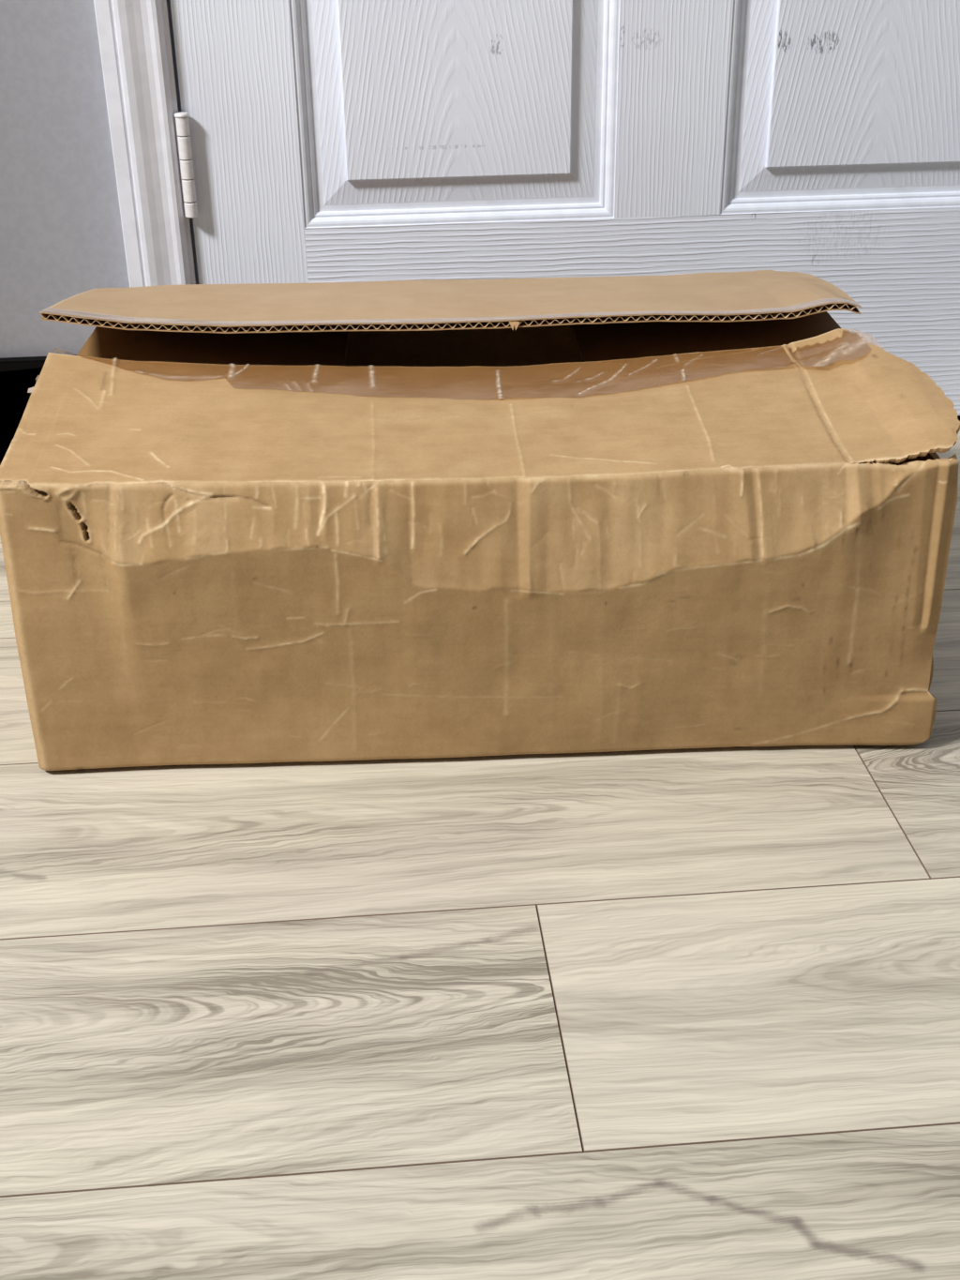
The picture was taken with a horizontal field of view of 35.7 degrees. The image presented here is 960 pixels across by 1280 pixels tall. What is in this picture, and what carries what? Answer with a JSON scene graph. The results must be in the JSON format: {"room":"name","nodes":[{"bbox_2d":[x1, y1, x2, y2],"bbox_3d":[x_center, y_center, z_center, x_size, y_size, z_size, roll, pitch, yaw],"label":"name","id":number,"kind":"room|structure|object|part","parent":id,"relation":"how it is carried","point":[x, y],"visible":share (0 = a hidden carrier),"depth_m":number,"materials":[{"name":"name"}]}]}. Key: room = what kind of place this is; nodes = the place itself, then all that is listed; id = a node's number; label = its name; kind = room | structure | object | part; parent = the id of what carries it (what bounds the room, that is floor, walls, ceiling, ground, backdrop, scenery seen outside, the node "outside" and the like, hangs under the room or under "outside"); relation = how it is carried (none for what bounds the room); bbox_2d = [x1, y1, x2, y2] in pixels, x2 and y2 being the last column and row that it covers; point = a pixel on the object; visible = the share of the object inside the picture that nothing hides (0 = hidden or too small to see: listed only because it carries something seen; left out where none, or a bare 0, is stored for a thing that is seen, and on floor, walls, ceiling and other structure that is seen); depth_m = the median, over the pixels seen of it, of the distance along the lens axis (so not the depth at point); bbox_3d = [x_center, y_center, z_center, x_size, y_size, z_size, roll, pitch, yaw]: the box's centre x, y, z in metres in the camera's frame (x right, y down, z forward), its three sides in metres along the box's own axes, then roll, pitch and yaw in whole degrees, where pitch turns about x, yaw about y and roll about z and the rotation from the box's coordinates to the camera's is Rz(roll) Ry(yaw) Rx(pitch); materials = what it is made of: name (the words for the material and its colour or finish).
{"room":"home hallway","nodes":[
{"label":"home hallway","id":0,"kind":"room"},
{"bbox_2d":[0,0,129,358],"bbox_3d":[-0.134,-1.318,0.921,3.800,2.500,0.120,-3,28,-4],"label":"wall","id":1,"kind":"structure","parent":0,"point":[61,232],"depth_m":1.31,"materials":[{"name":"grey paint"}]},
{"bbox_2d":[0,354,76,465],"bbox_3d":[-1.161,-0.175,1.354,1.695,0.105,0.013,-3,28,-4],"label":"baseboard","id":2,"kind":"structure","parent":1,"relation":"attached to","point":[19,376],"depth_m":1.39,"materials":[{"name":"black"}]},
{"bbox_2d":[93,0,199,287],"bbox_3d":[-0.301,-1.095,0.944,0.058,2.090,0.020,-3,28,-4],"label":"trim","id":3,"kind":"structure","parent":1,"relation":"attached to","point":[134,36],"depth_m":1.29,"materials":[{"name":"white paint"}]},
{"bbox_2d":[170,0,959,421],"bbox_3d":[0.158,-1.100,1.005,0.870,2.030,0.049,-3,28,-4],"label":"door","id":4,"kind":"structure","parent":1,"relation":"in","point":[319,141],"depth_m":1.34,"materials":[{"name":"paint"}]},
{"bbox_3d":[-0.023,-0.655,1.233,0.283,0.605,0.035,-3,28,-4],"label":"panel","id":5,"kind":"part","parent":4,"relation":"part of","materials":[{"name":"paint"}]},
{"bbox_3d":[0.172,-0.308,1.437,0.666,0.206,0.035,-3,28,-4],"label":"rail","id":6,"kind":"part","parent":4,"relation":"part of","materials":[{"name":"paint"}]},
{"bbox_3d":[0.357,-0.675,1.259,0.283,0.605,0.035,-3,28,-4],"label":"panel","id":7,"kind":"part","parent":4,"relation":"part of","materials":[{"name":"paint"}]},
{"bbox_2d":[0,430,959,1279],"bbox_3d":[-0.034,0.250,0.670,6.120,0.030,2.200,-3,28,-4],"label":"floor","id":8,"kind":"structure","parent":0,"point":[679,1014],"depth_m":0.75,"materials":[{"name":"grey wood"}]},
{"bbox_2d":[0,270,959,770],"bbox_3d":[-0.010,-0.127,1.089,0.603,0.237,0.448,-2,28,-2],"label":"cardboard box","id":9,"kind":"object","parent":8,"relation":"on","point":[422,519],"visible":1,"depth_m":0.92,"materials":[{"name":"brown cardboard"}]},
{"bbox_3d":[-0.015,-0.210,1.289,0.564,0.192,0.007,-2,28,-2],"label":"panel","id":10,"kind":"part","parent":9,"relation":"part of","materials":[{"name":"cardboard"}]},
{"bbox_3d":[0.006,-0.012,0.913,0.576,0.194,0.024,-2,28,-2],"label":"panel","id":11,"kind":"part","parent":9,"relation":"part of","materials":[{"name":"cardboard"}]},
{"bbox_3d":[0.274,-0.117,1.115,0.013,0.184,0.409,-2,28,-2],"label":"panel","id":12,"kind":"part","parent":9,"relation":"part of","materials":[{"name":"cardboard"}]}
]}

